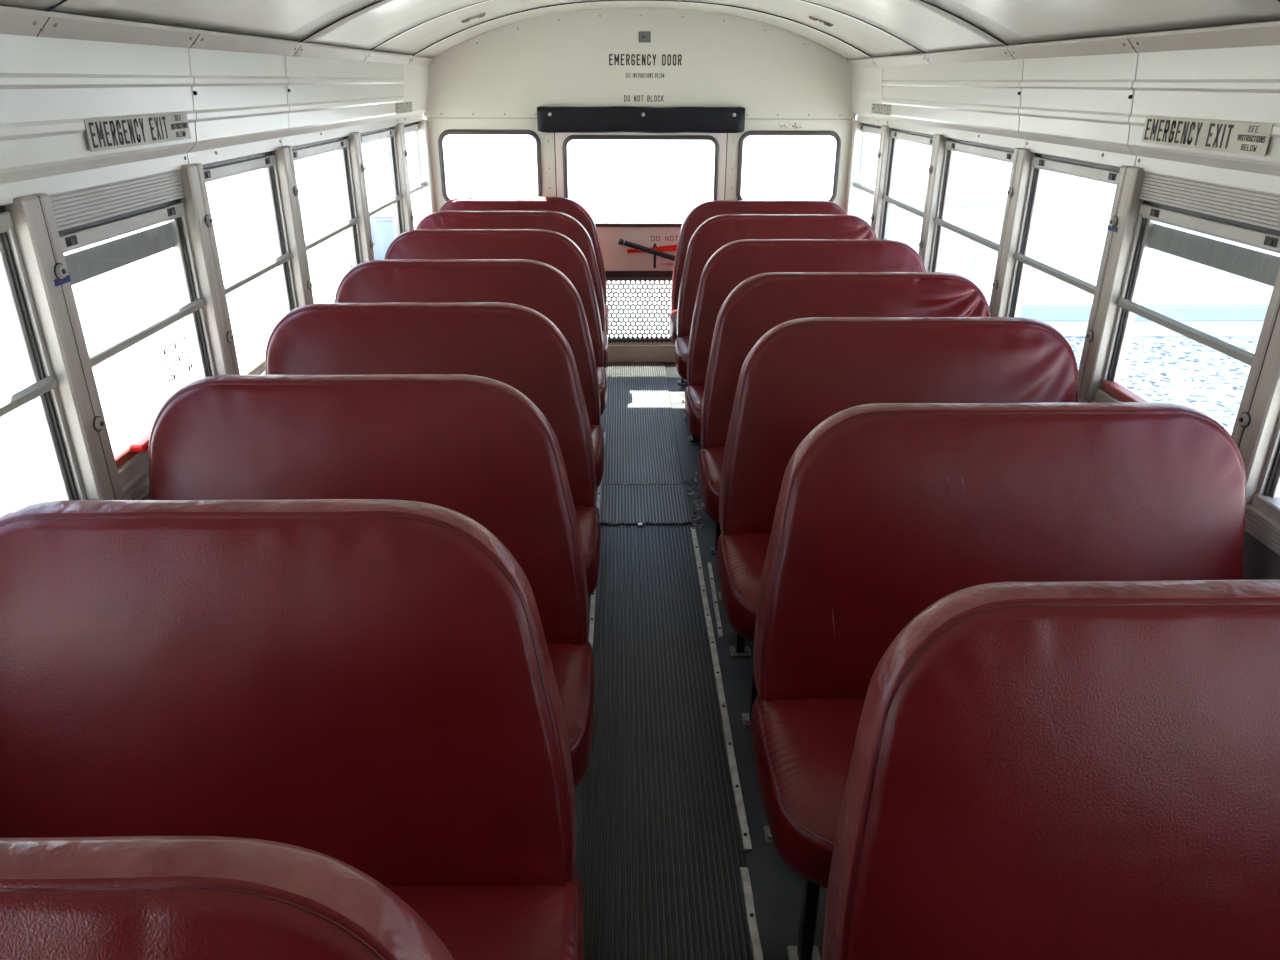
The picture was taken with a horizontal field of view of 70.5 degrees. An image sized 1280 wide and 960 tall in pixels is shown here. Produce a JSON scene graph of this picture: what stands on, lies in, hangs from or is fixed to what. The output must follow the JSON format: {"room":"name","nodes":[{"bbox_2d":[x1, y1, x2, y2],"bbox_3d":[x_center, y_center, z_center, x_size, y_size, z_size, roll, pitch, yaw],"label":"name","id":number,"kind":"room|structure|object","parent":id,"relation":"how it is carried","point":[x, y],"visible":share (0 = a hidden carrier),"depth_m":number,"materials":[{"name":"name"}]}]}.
{"room":"transit interior","nodes":[
{"label":"transit interior","id":0,"kind":"room"},
{"bbox_2d":[141,493,149,499],"bbox_3d":[-1.103,0.396,2.090,0.050,0.770,6.850,0,24,-1],"label":"wall","id":1,"kind":"structure","parent":0,"point":[147,497],"depth_m":1.98,"materials":[{"name":"paint"}]},
{"bbox_2d":[0,204,85,500],"bbox_3d":[-1.088,-0.093,1.390,0.046,0.600,0.583,0,24,-1],"label":"window","id":2,"kind":"structure","parent":1,"relation":"in","point":[41,389],"depth_m":1.62,"materials":[{"name":"metal"}]},
{"bbox_2d":[49,170,215,487],"bbox_3d":[-1.079,-0.357,1.989,0.090,0.600,0.566,0,24,-1],"label":"window","id":3,"kind":"structure","parent":1,"relation":"in","point":[87,216],"depth_m":1.95,"materials":[{"name":"metal"}]},
{"bbox_2d":[118,370,264,499],"bbox_3d":[-1.095,0.029,1.906,0.062,0.049,6.810,0,24,-1],"label":"sill","id":4,"kind":"structure","parent":1,"relation":"on","point":[136,489],"depth_m":1.92,"materials":[{"name":"metal"}]},
{"bbox_2d":[5,194,122,499],"bbox_3d":[-1.081,-0.223,1.695,0.082,0.592,0.080,0,24,-1],"label":"pillar","id":5,"kind":"structure","parent":4,"relation":"on","point":[32,217],"depth_m":1.66,"materials":[{"name":"metal"}]},
{"bbox_2d":[56,264,66,278],"bbox_3d":[-1.045,-0.377,1.638,0.006,0.027,0.027,0,24,-1],"label":"washer","id":6,"kind":"object","parent":5,"relation":"in","point":[61,269],"depth_m":1.63,"materials":[{"name":"grey metal"}]},
{"bbox_2d":[95,417,104,430],"bbox_3d":[-1.046,-0.109,1.756,0.006,0.027,0.027,0,24,-1],"label":"washer","id":7,"kind":"object","parent":5,"relation":"in","point":[99,421],"depth_m":1.75,"materials":[{"name":"grey metal"}]},
{"bbox_2d":[180,163,239,374],"bbox_3d":[-1.095,-0.483,2.286,0.082,0.592,0.080,0,24,-1],"label":"pillar","id":8,"kind":"structure","parent":4,"relation":"on","point":[199,219],"depth_m":2.25,"materials":[{"name":"metal"}]},
{"bbox_2d":[206,215,212,225],"bbox_3d":[-1.058,-0.637,2.229,0.006,0.027,0.027,0,24,-1],"label":"washer","id":9,"kind":"object","parent":8,"relation":"in","point":[209,221],"depth_m":2.22,"materials":[{"name":"grey metal"}]},
{"bbox_2d":[228,332,233,342],"bbox_3d":[-1.060,-0.369,2.347,0.006,0.027,0.027,0,24,-1],"label":"washer","id":10,"kind":"object","parent":8,"relation":"in","point":[230,334],"depth_m":2.34,"materials":[{"name":"grey metal"}]},
{"bbox_2d":[273,146,313,306],"bbox_3d":[-1.108,-0.748,2.887,0.082,0.592,0.080,0,24,-1],"label":"pillar","id":11,"kind":"structure","parent":4,"relation":"on","point":[289,190],"depth_m":2.84,"materials":[{"name":"metal"}]},
{"bbox_2d":[338,132,373,265],"bbox_3d":[-1.125,-1.074,3.625,0.082,0.592,0.080,0,24,-1],"label":"pillar","id":12,"kind":"structure","parent":4,"relation":"on","point":[355,147],"depth_m":3.58,"materials":[{"name":"metal"}]},
{"bbox_2d":[386,123,413,236],"bbox_3d":[-1.141,-1.391,4.345,0.082,0.592,0.080,0,24,-1],"label":"pillar","id":13,"kind":"structure","parent":4,"relation":"on","point":[402,154],"depth_m":4.29,"materials":[{"name":"metal"}]},
{"bbox_2d":[412,119,434,220],"bbox_3d":[-1.158,-1.621,4.867,0.072,0.592,0.060,0,24,-1],"label":"pillar","id":14,"kind":"structure","parent":4,"relation":"on","point":[423,138],"depth_m":4.82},
{"bbox_2d":[202,150,297,374],"bbox_3d":[-1.115,-0.620,2.585,0.046,0.600,0.577,0,24,-1],"label":"window","id":15,"kind":"structure","parent":1,"relation":"in","point":[266,161],"depth_m":2.73,"materials":[{"name":"metal"}]},
{"bbox_2d":[292,135,362,302],"bbox_3d":[-1.130,-0.915,3.254,0.046,0.600,0.727,0,24,-1],"label":"window","id":16,"kind":"structure","parent":1,"relation":"in","point":[341,144],"depth_m":3.48,"materials":[{"name":"metal"}]},
{"bbox_2d":[360,126,404,235],"bbox_3d":[-1.146,-1.236,3.983,0.046,0.600,0.706,0,24,-1],"label":"window","id":17,"kind":"structure","parent":1,"relation":"in","point":[389,133],"depth_m":4.22,"materials":[{"name":"metal"}]},
{"bbox_2d":[404,121,426,218],"bbox_3d":[-1.161,-1.516,4.620,0.046,0.600,0.526,0,24,-1],"label":"window","id":18,"kind":"structure","parent":1,"relation":"in","point":[414,127],"depth_m":4.77,"materials":[{"name":"metal"}]},
{"bbox_2d":[424,8,855,211],"bbox_3d":[0.004,-1.553,4.976,2.300,1.860,0.053,0,24,-1],"label":"wall","id":19,"kind":"structure","parent":0,"point":[496,79],"depth_m":4.71,"materials":[{"name":"grey metal"}]},
{"bbox_2d":[0,34,196,205],"bbox_3d":[-1.065,-0.609,1.530,0.092,0.263,1.320,0,24,-1],"label":"wall panel","id":20,"kind":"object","parent":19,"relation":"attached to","point":[49,86],"depth_m":1.67,"materials":[{"name":"grey metal"}]},
{"bbox_2d":[84,112,190,151],"bbox_3d":[-1.036,-0.730,1.890,0.002,0.057,0.434,0,24,-1],"label":"sticker","id":21,"kind":"object","parent":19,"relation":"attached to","point":[109,133],"visible":1,"depth_m":1.86,"materials":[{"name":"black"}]},
{"bbox_2d":[187,48,290,164],"bbox_3d":[-1.085,-1.005,2.429,0.092,0.263,0.668,0,24,-1],"label":"trim","id":22,"kind":"structure","parent":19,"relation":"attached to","point":[241,107],"depth_m":2.37,"materials":[{"name":"grey metal"}]},
{"bbox_2d":[281,55,404,146],"bbox_3d":[-1.109,-1.455,3.451,0.092,0.263,1.589,0,24,-1],"label":"trim","id":23,"kind":"structure","parent":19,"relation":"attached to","point":[327,99],"depth_m":3.22,"materials":[{"name":"grey metal"}]},
{"bbox_2d":[395,101,411,113],"bbox_3d":[-1.095,-1.730,4.208,0.002,0.046,0.340,0,24,-1],"label":"sticker","id":24,"kind":"object","parent":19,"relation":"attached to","point":[402,107],"visible":1,"depth_m":4.19,"materials":[{"name":"grey paper"}]},
{"bbox_2d":[398,64,427,123],"bbox_3d":[-1.131,-1.897,4.453,0.092,0.263,0.592,0,24,-1],"label":"trim","id":25,"kind":"structure","parent":19,"relation":"attached to","point":[415,86],"depth_m":4.44,"materials":[{"name":"grey metal"}]},
{"bbox_2d":[438,129,542,201],"bbox_3d":[-0.803,-1.680,4.880,0.546,0.388,0.030,0,24,-1],"label":"window","id":26,"kind":"structure","parent":19,"relation":"in","point":[443,134],"depth_m":4.82,"materials":[{"name":"grey"}]},
{"bbox_2d":[554,133,727,344],"bbox_3d":[0.004,-1.342,5.026,0.930,1.227,0.102,0,24,-1],"label":"door","id":27,"kind":"structure","parent":19,"relation":"in","point":[635,252],"depth_m":5.06,"materials":[{"name":"beige metal"}]},
{"bbox_2d":[537,106,744,133],"bbox_3d":[0.007,-1.895,4.770,1.090,0.132,0.056,0,24,-1],"label":"pad","id":28,"kind":"object","parent":19,"relation":"attached to","point":[613,119],"visible":1,"depth_m":4.75,"materials":[{"name":"black"}]},
{"bbox_2d":[639,31,650,41],"bbox_3d":[0.025,-2.266,4.634,0.060,0.050,0.012,0,24,-1],"label":"plate","id":29,"kind":"object","parent":19,"relation":"attached to","point":[643,36],"visible":1,"depth_m":4.63,"materials":[{"name":"grey metal"}]},
{"bbox_2d":[736,130,840,201],"bbox_3d":[0.803,-1.688,4.913,0.553,0.388,0.030,0,24,-1],"label":"window","id":30,"kind":"structure","parent":19,"relation":"in","point":[745,135],"depth_m":4.85,"materials":[{"name":"grey"}]},
{"bbox_2d":[852,67,886,125],"bbox_3d":[1.156,-1.908,4.500,0.092,0.263,0.592,0,24,-1],"label":"trim","id":31,"kind":"structure","parent":19,"relation":"attached to","point":[866,82],"depth_m":4.50,"materials":[{"name":"grey metal"}]},
{"bbox_2d":[871,103,891,115],"bbox_3d":[1.131,-1.741,4.254,0.002,0.046,0.340,0,24,-1],"label":"sticker","id":32,"kind":"object","parent":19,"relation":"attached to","point":[882,109],"visible":1,"depth_m":4.24,"materials":[{"name":"grey paper"}]},
{"bbox_2d":[881,59,1025,148],"bbox_3d":[1.179,-1.466,3.498,0.092,0.263,1.589,0,24,-1],"label":"trim","id":33,"kind":"structure","parent":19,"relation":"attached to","point":[979,101],"depth_m":3.27,"materials":[{"name":"grey metal"}]},
{"bbox_2d":[1017,53,1138,166],"bbox_3d":[1.202,-1.016,2.476,0.092,0.263,0.668,0,24,-1],"label":"wall panel","id":34,"kind":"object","parent":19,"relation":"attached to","point":[1072,107],"depth_m":2.41,"materials":[{"name":"grey metal"}]},
{"bbox_2d":[1128,45,1279,194],"bbox_3d":[1.222,-0.620,1.577,0.092,0.263,1.320,0,24,-1],"label":"wall panel","id":35,"kind":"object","parent":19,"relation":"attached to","point":[1238,84],"depth_m":1.88,"materials":[{"name":"grey metal"}]},
{"bbox_2d":[1141,116,1272,155],"bbox_3d":[1.178,-0.728,1.907,0.002,0.057,0.444,0,24,-1],"label":"sticker","id":36,"kind":"object","parent":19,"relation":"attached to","point":[1248,138],"visible":1,"depth_m":1.87,"materials":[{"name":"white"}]},
{"bbox_2d":[0,0,1279,59],"bbox_3d":[0.078,-0.917,1.516,2.186,0.266,6.810,0,24,-1],"label":"ceiling","id":37,"kind":"structure","parent":0,"point":[861,29],"depth_m":2.76,"materials":[{"name":"white metal"}]},
{"bbox_2d":[0,5,433,65],"bbox_3d":[-1.020,-0.785,1.549,0.065,0.052,6.810,0,24,-1],"label":"trim rail","id":38,"kind":"object","parent":37,"relation":"attached to","point":[13,20],"visible":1,"depth_m":1.91,"materials":[{"name":"beige metal"}]},
{"bbox_2d":[461,13,485,22],"bbox_3d":[-0.702,-1.952,3.829,0.106,0.039,0.022,0,24,-1],"label":"clip","id":39,"kind":"object","parent":37,"relation":"attached to","point":[483,14],"visible":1,"depth_m":3.82,"materials":[{"name":"grey metal"}]},
{"bbox_2d":[808,16,832,26],"bbox_3d":[0.771,-1.954,3.862,0.106,0.041,0.022,0,24,-1],"label":"clip","id":40,"kind":"object","parent":37,"relation":"attached to","point":[809,17],"visible":1,"depth_m":3.86,"materials":[{"name":"grey metal"}]},
{"bbox_2d":[847,20,1279,67],"bbox_3d":[1.175,-0.795,1.594,0.065,0.052,6.810,0,24,-1],"label":"trim rail","id":41,"kind":"object","parent":37,"relation":"attached to","point":[1267,33],"visible":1,"depth_m":2.18,"materials":[{"name":"beige metal"}]},
{"bbox_2d":[574,362,827,959],"bbox_3d":[0.071,0.706,2.253,2.380,0.080,6.850,0,24,-1],"label":"floor","id":42,"kind":"structure","parent":0,"point":[777,890],"depth_m":2.16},
{"bbox_2d":[0,836,453,959],"bbox_3d":[-0.538,0.843,0.662,0.941,0.948,0.597,0,24,-1],"label":"seat","id":43,"kind":"object","parent":42,"relation":"on","point":[112,897],"visible":1,"depth_m":0.70,"materials":[{"name":"leather"}]},
{"bbox_2d":[0,499,583,959],"bbox_3d":[-0.551,0.578,1.262,0.941,0.949,0.597,0,24,-1],"label":"seat","id":44,"kind":"object","parent":42,"relation":"on","point":[370,686],"visible":0.83,"depth_m":1.30,"materials":[{"name":"leather"}]},
{"bbox_2d":[385,871,583,959],"bbox_3d":[-0.540,0.709,1.226,0.921,0.138,0.425,0,24,-1],"label":"cushion","id":45,"kind":"object","parent":44,"relation":"on","point":[538,915],"depth_m":1.29,"materials":[{"name":"red leather"}]},
{"bbox_2d":[148,374,593,787],"bbox_3d":[-0.564,0.326,1.834,0.941,0.948,0.597,0,24,-1],"label":"seat","id":46,"kind":"object","parent":42,"relation":"on","point":[478,448],"visible":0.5,"depth_m":1.86,"materials":[{"name":"leather"}]},
{"bbox_2d":[547,641,593,787],"bbox_3d":[-0.553,0.457,1.798,0.921,0.139,0.425,0,24,-1],"label":"cushion","id":47,"kind":"object","parent":46,"relation":"on","point":[572,661],"depth_m":1.77,"materials":[{"name":"red leather"}]},
{"bbox_2d":[265,302,600,596],"bbox_3d":[-0.578,0.054,2.452,0.941,0.948,0.597,0,24,-1],"label":"seat","id":48,"kind":"object","parent":42,"relation":"on","point":[519,347],"visible":0.4,"depth_m":2.48,"materials":[{"name":"leather"}]},
{"bbox_2d":[575,506,600,596],"bbox_3d":[-0.567,0.185,2.416,0.921,0.138,0.425,0,24,-1],"label":"cushion","id":49,"kind":"object","parent":48,"relation":"on","point":[588,517],"depth_m":2.38,"materials":[{"name":"red leather"}]},
{"bbox_2d":[335,259,603,488],"bbox_3d":[-0.592,-0.214,3.060,0.940,0.949,0.597,0,24,-1],"label":"seat","id":50,"kind":"object","parent":42,"relation":"on","point":[540,287],"visible":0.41,"depth_m":3.09,"materials":[{"name":"leather"}]},
{"bbox_2d":[590,424,603,488],"bbox_3d":[-0.581,-0.084,3.024,0.921,0.139,0.425,0,24,-1],"label":"cushion","id":51,"kind":"object","parent":50,"relation":"on","point":[597,435],"depth_m":2.97,"materials":[{"name":"red leather"}]},
{"bbox_2d":[384,229,606,414],"bbox_3d":[-0.607,-0.496,3.700,0.942,0.949,0.597,0,24,-1],"label":"seat","id":52,"kind":"object","parent":42,"relation":"on","point":[554,249],"visible":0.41,"depth_m":3.73,"materials":[{"name":"leather"}]},
{"bbox_2d":[597,366,606,414],"bbox_3d":[-0.595,-0.365,3.665,0.921,0.138,0.425,0,24,-1],"label":"cushion","id":53,"kind":"object","parent":52,"relation":"on","point":[601,371],"depth_m":3.60,"materials":[{"name":"red leather"}]},
{"bbox_2d":[416,211,608,369],"bbox_3d":[-0.619,-0.731,4.231,0.941,0.950,0.597,0,24,-1],"label":"seat","id":54,"kind":"object","parent":42,"relation":"on","point":[566,225],"visible":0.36,"depth_m":4.26,"materials":[{"name":"leather"}]},
{"bbox_2d":[602,331,608,369],"bbox_3d":[-0.607,-0.599,4.195,0.921,0.138,0.425,0,24,-1],"label":"cushion","id":55,"kind":"object","parent":54,"relation":"on","point":[605,339],"depth_m":4.14,"materials":[{"name":"red leather"}]},
{"bbox_2d":[439,196,609,336],"bbox_3d":[-0.631,-0.964,4.762,0.942,0.949,0.597,0,24,-1],"label":"seat","id":56,"kind":"object","parent":42,"relation":"on","point":[570,207],"visible":0.24,"depth_m":4.79,"materials":[{"name":"leather"}]},
{"bbox_2d":[604,304,609,336],"bbox_3d":[-0.619,-0.833,4.726,0.921,0.138,0.425,0,24,-1],"label":"cushion","id":57,"kind":"object","parent":56,"relation":"on","point":[607,317],"depth_m":4.65,"materials":[{"name":"red leather"}]},
{"bbox_2d":[588,588,595,649],"bbox_3d":[-0.149,0.371,2.901,0.019,0.010,0.955,0,24,-1],"label":"floor strip","id":58,"kind":"object","parent":42,"relation":"on","point":[593,596],"visible":0.34,"depth_m":2.77,"materials":[{"name":"grey metal"}]},
{"bbox_2d":[596,432,605,512],"bbox_3d":[-0.164,-0.046,3.845,0.018,0.010,0.880,0,24,0],"label":"floor strip","id":59,"kind":"object","parent":42,"relation":"on","point":[604,433],"visible":0.42,"depth_m":3.62,"materials":[{"name":"grey metal"}]},
{"bbox_2d":[608,345,674,361],"bbox_3d":[0.001,-0.744,5.322,2.300,0.100,0.042,0,24,-1],"label":"step","id":60,"kind":"structure","parent":42,"relation":"on","point":[616,353],"depth_m":5.30,"materials":[{"name":"beige metal"}]},
{"bbox_2d":[603,361,683,484],"bbox_3d":[-0.005,-0.337,4.513,0.332,0.006,1.767,0,24,-1],"label":"mat","id":61,"kind":"object","parent":42,"relation":"on","point":[641,447],"visible":1,"depth_m":4.30,"materials":[{"name":"grey rubber"}]},
{"bbox_2d":[599,483,691,524],"bbox_3d":[0.017,0.091,3.536,0.348,0.011,0.366,0,24,-1],"label":"mat","id":62,"kind":"object","parent":42,"relation":"on","point":[622,504],"visible":1,"depth_m":3.52,"materials":[{"name":"grey rubber"}]},
{"bbox_2d":[579,526,753,959],"bbox_3d":[0.064,1.101,1.250,0.352,0.006,4.603,0,24,-1],"label":"mat","id":63,"kind":"object","parent":42,"relation":"on","point":[662,854],"visible":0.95,"depth_m":2.14,"materials":[{"name":"grey rubber"}]},
{"bbox_2d":[683,478,706,528],"bbox_3d":[0.214,0.086,3.558,0.061,0.004,0.471,-1,24,-2],"label":"crumbs","id":64,"kind":"object","parent":42,"relation":"on","point":[695,516],"visible":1,"depth_m":3.53,"materials":[{"name":"grey"}]},
{"bbox_2d":[707,562,722,637],"bbox_3d":[0.239,0.374,2.897,0.015,0.010,0.450,0,24,-1],"label":"floor strip","id":65,"kind":"object","parent":42,"relation":"on","point":[716,609],"visible":1,"depth_m":2.87,"materials":[{"name":"grey metal"}]},
{"bbox_2d":[691,527,751,850],"bbox_3d":[0.213,0.485,2.645,0.021,0.010,1.530,0,24,-1],"label":"floor strip","id":66,"kind":"object","parent":42,"relation":"on","point":[745,835],"visible":1,"depth_m":2.36,"materials":[{"name":"grey metal"}]},
{"bbox_2d":[740,867,762,959],"bbox_3d":[0.223,0.905,1.691,0.022,0.010,0.455,0,24,-1],"label":"floor strip","id":67,"kind":"object","parent":42,"relation":"on","point":[746,884],"visible":1,"depth_m":1.79,"materials":[{"name":"grey metal"}]},
{"bbox_2d":[669,200,846,402],"bbox_3d":[0.635,-0.911,4.655,0.971,0.948,0.597,0,24,-1],"label":"seat","id":68,"kind":"object","parent":42,"relation":"on","point":[702,212],"visible":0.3,"depth_m":4.69,"materials":[{"name":"leather"}]},
{"bbox_2d":[669,309,676,345],"bbox_3d":[0.627,-0.780,4.619,0.951,0.138,0.425,0,24,-1],"label":"cushion","id":69,"kind":"object","parent":68,"relation":"on","point":[673,313],"depth_m":4.54,"materials":[{"name":"red leather"}]},
{"bbox_2d":[675,214,876,440],"bbox_3d":[0.647,-0.692,4.157,0.972,0.948,0.597,0,24,-1],"label":"seat","id":70,"kind":"object","parent":42,"relation":"on","point":[718,231],"visible":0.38,"depth_m":4.19,"materials":[{"name":"leather"}]},
{"bbox_2d":[675,336,689,380],"bbox_3d":[0.638,-0.561,4.120,0.951,0.138,0.425,0,24,-1],"label":"cushion","id":71,"kind":"object","parent":70,"relation":"on","point":[682,342],"depth_m":4.02,"materials":[{"name":"red leather"}]},
{"bbox_2d":[685,239,925,508],"bbox_3d":[0.661,-0.400,3.493,0.971,0.950,0.597,0,24,-1],"label":"seat","id":72,"kind":"object","parent":42,"relation":"on","point":[735,262],"visible":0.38,"depth_m":3.52,"materials":[{"name":"leather"}]},
{"bbox_2d":[685,384,704,440],"bbox_3d":[0.653,-0.269,3.457,0.951,0.138,0.425,0,24,-1],"label":"cushion","id":73,"kind":"object","parent":72,"relation":"on","point":[694,393],"depth_m":3.37,"materials":[{"name":"red leather"}]},
{"bbox_2d":[698,272,990,599],"bbox_3d":[0.675,-0.130,2.880,0.971,0.949,0.597,0,24,-1],"label":"seat","id":74,"kind":"object","parent":42,"relation":"on","point":[762,302],"visible":0.37,"depth_m":2.91,"materials":[{"name":"leather"}]},
{"bbox_2d":[698,447,724,521],"bbox_3d":[0.667,0.001,2.844,0.951,0.139,0.425,0,24,-1],"label":"cushion","id":75,"kind":"object","parent":74,"relation":"on","point":[710,462],"depth_m":2.78,"materials":[{"name":"red leather"}]},
{"bbox_2d":[716,317,1077,725],"bbox_3d":[0.688,0.118,2.317,0.970,0.949,0.597,0,24,-1],"label":"seat","id":76,"kind":"object","parent":42,"relation":"on","point":[800,373],"visible":0.48,"depth_m":2.34,"materials":[{"name":"leather"}]},
{"bbox_2d":[716,533,770,641],"bbox_3d":[0.680,0.249,2.281,0.951,0.138,0.425,0,24,-1],"label":"cushion","id":77,"kind":"object","parent":76,"relation":"on","point":[740,561],"depth_m":2.21,"materials":[{"name":"red leather"}]},
{"bbox_2d":[751,402,1245,959],"bbox_3d":[0.703,0.399,1.681,0.971,0.949,0.597,0,24,-1],"label":"seat","id":78,"kind":"object","parent":42,"relation":"on","point":[884,512],"visible":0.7,"depth_m":1.71,"materials":[{"name":"leather"}]},
{"bbox_2d":[751,695,864,887],"bbox_3d":[0.694,0.530,1.645,0.951,0.138,0.425,0,24,-1],"label":"cushion","id":79,"kind":"object","parent":78,"relation":"on","point":[803,745],"depth_m":1.58,"materials":[{"name":"red leather"}]},
{"bbox_2d":[822,580,1279,959],"bbox_3d":[0.717,0.674,1.056,0.971,0.949,0.597,0,24,-1],"label":"seat","id":80,"kind":"object","parent":42,"relation":"on","point":[1042,770],"visible":1,"depth_m":1.09,"materials":[{"name":"leather"}]},
{"bbox_2d":[845,120,867,216],"bbox_3d":[1.169,-1.632,4.915,0.072,0.592,0.060,0,24,-1],"label":"window","id":81,"kind":"structure","parent":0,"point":[856,141],"depth_m":4.87,"materials":[{"name":"white glass"}]},
{"bbox_2d":[1244,531,1279,579],"bbox_3d":[1.247,0.385,2.138,0.050,0.770,6.850,0,24,-1],"label":"wall","id":82,"kind":"structure","parent":0,"point":[1261,562],"depth_m":1.80,"materials":[{"name":"paint"}]},
{"bbox_2d":[854,123,880,215],"bbox_3d":[1.183,-1.528,4.668,0.046,0.600,0.526,0,24,-1],"label":"window","id":83,"kind":"structure","parent":82,"relation":"in","point":[865,128],"depth_m":4.80,"materials":[{"name":"metal"}]},
{"bbox_2d":[879,128,932,238],"bbox_3d":[1.197,-1.247,4.031,0.046,0.600,0.706,0,24,-1],"label":"window","id":84,"kind":"structure","parent":82,"relation":"in","point":[896,135],"depth_m":4.26,"materials":[{"name":"metal"}]},
{"bbox_2d":[929,137,1014,271],"bbox_3d":[1.214,-0.926,3.302,0.046,0.600,0.727,0,24,-1],"label":"window","id":85,"kind":"structure","parent":82,"relation":"in","point":[952,145],"depth_m":3.52,"materials":[{"name":"metal"}]},
{"bbox_2d":[1006,152,1119,316],"bbox_3d":[1.229,-0.631,2.633,0.046,0.600,0.577,0,24,-1],"label":"window","id":86,"kind":"structure","parent":82,"relation":"in","point":[1040,162],"depth_m":2.79,"materials":[{"name":"metal"}]},
{"bbox_2d":[1078,395,1279,554],"bbox_3d":[1.243,0.018,1.954,0.062,0.049,6.810,0,24,-1],"label":"sill","id":87,"kind":"structure","parent":82,"relation":"on","point":[1259,525],"depth_m":1.77,"materials":[{"name":"metal"}]},
{"bbox_2d":[871,125,898,238],"bbox_3d":[1.176,-1.402,4.392,0.082,0.592,0.080,0,24,-1],"label":"pillar","id":88,"kind":"structure","parent":87,"relation":"on","point":[885,131],"depth_m":4.35,"materials":[{"name":"metal"}]},
{"bbox_2d":[918,134,947,271],"bbox_3d":[1.192,-1.085,3.673,0.082,0.592,0.080,0,24,-1],"label":"pillar","id":89,"kind":"structure","parent":87,"relation":"on","point":[939,141],"depth_m":3.63,"materials":[{"name":"metal"}]},
{"bbox_2d":[989,148,1034,316],"bbox_3d":[1.209,-0.759,2.935,0.082,0.592,0.080,0,24,-1],"label":"pillar","id":90,"kind":"structure","parent":87,"relation":"on","point":[1022,158],"depth_m":2.90,"materials":[{"name":"metal"}]},
{"bbox_2d":[1007,188,1011,196],"bbox_3d":[1.173,-0.913,2.876,0.006,0.027,0.027,0,24,-1],"label":"washer","id":91,"kind":"object","parent":90,"relation":"in","point":[1009,194],"depth_m":2.87,"materials":[{"name":"grey metal"}]},
{"bbox_2d":[1078,165,1144,401],"bbox_3d":[1.222,-0.495,2.333,0.082,0.592,0.080,0,24,-1],"label":"pillar","id":92,"kind":"structure","parent":87,"relation":"on","point":[1126,203],"depth_m":2.31,"materials":[{"name":"metal"}]},
{"bbox_2d":[1086,331,1092,340],"bbox_3d":[1.186,-0.380,2.393,0.006,0.027,0.027,0,24,-1],"label":"washer","id":93,"kind":"object","parent":92,"relation":"in","point":[1089,334],"depth_m":2.39,"materials":[{"name":"grey metal"}]},
{"bbox_2d":[1109,216,1116,226],"bbox_3d":[1.187,-0.648,2.275,0.006,0.027,0.027,0,24,-1],"label":"washer","id":94,"kind":"object","parent":92,"relation":"in","point":[1113,219],"depth_m":2.27,"materials":[{"name":"grey metal"}]},
{"bbox_2d":[1231,266,1279,503],"bbox_3d":[1.236,-0.234,1.742,0.082,0.592,0.080,0,24,-1],"label":"pillar","id":95,"kind":"structure","parent":87,"relation":"on","point":[1258,415],"depth_m":1.76,"materials":[{"name":"metal"}]},
{"bbox_2d":[1238,413,1248,426],"bbox_3d":[1.199,-0.120,1.802,0.006,0.027,0.027,0,24,-1],"label":"washer","id":96,"kind":"object","parent":95,"relation":"in","point":[1243,418],"depth_m":1.80,"materials":[{"name":"grey metal"}]},
{"bbox_2d":[1094,172,1279,402],"bbox_3d":[1.241,-0.368,2.037,0.049,0.600,0.566,0,24,-1],"label":"window","id":97,"kind":"structure","parent":82,"relation":"in","point":[1239,215],"depth_m":2.02,"materials":[{"name":"metal"}]},
{"bbox_2d":[1252,417,1279,523],"bbox_3d":[1.256,-0.104,1.438,0.046,0.600,0.583,0,24,-1],"label":"window","id":98,"kind":"structure","parent":82,"relation":"in","point":[1266,499],"depth_m":1.78,"materials":[{"name":"metal"}]},
{"label":"outside","id":99,"kind":"structure","parent":0,"visible":0},
{"bbox_2d":[672,136,1258,434],"bbox_3d":[30.783,-6.002,19.912,57.800,0.001,120.000,0,24,-1],"label":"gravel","id":100,"kind":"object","parent":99,"point":[1185,371],"depth_m":8.68,"materials":[{"name":"white gravel"}]},
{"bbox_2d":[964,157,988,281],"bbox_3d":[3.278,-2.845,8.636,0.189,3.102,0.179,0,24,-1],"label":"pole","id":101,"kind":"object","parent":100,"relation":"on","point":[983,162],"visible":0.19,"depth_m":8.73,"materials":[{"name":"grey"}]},
{"bbox_2d":[779,115,1279,336],"bbox_3d":[14.101,-5.389,11.662,23.500,5.400,6.900,0,24,-1],"label":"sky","id":102,"kind":"structure","parent":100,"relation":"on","point":[1073,215],"depth_m":9.22,"materials":[{"name":"white"}]},
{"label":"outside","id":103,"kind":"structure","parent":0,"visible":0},
{"bbox_2d":[0,113,712,515],"bbox_3d":[-29.204,-5.715,18.680,62.200,0.001,120.000,0,24,-1],"label":"sky","id":104,"kind":"structure","parent":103,"point":[615,181],"depth_m":13.44,"materials":[{"name":"white"}]},
{"bbox_2d":[338,207,415,265],"bbox_3d":[-3.694,-3.470,12.924,0.930,0.730,0.680,0,24,-1],"label":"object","id":105,"kind":"object","parent":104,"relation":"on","point":[383,231],"visible":0.38,"depth_m":12.61,"materials":[{"name":"grey"}]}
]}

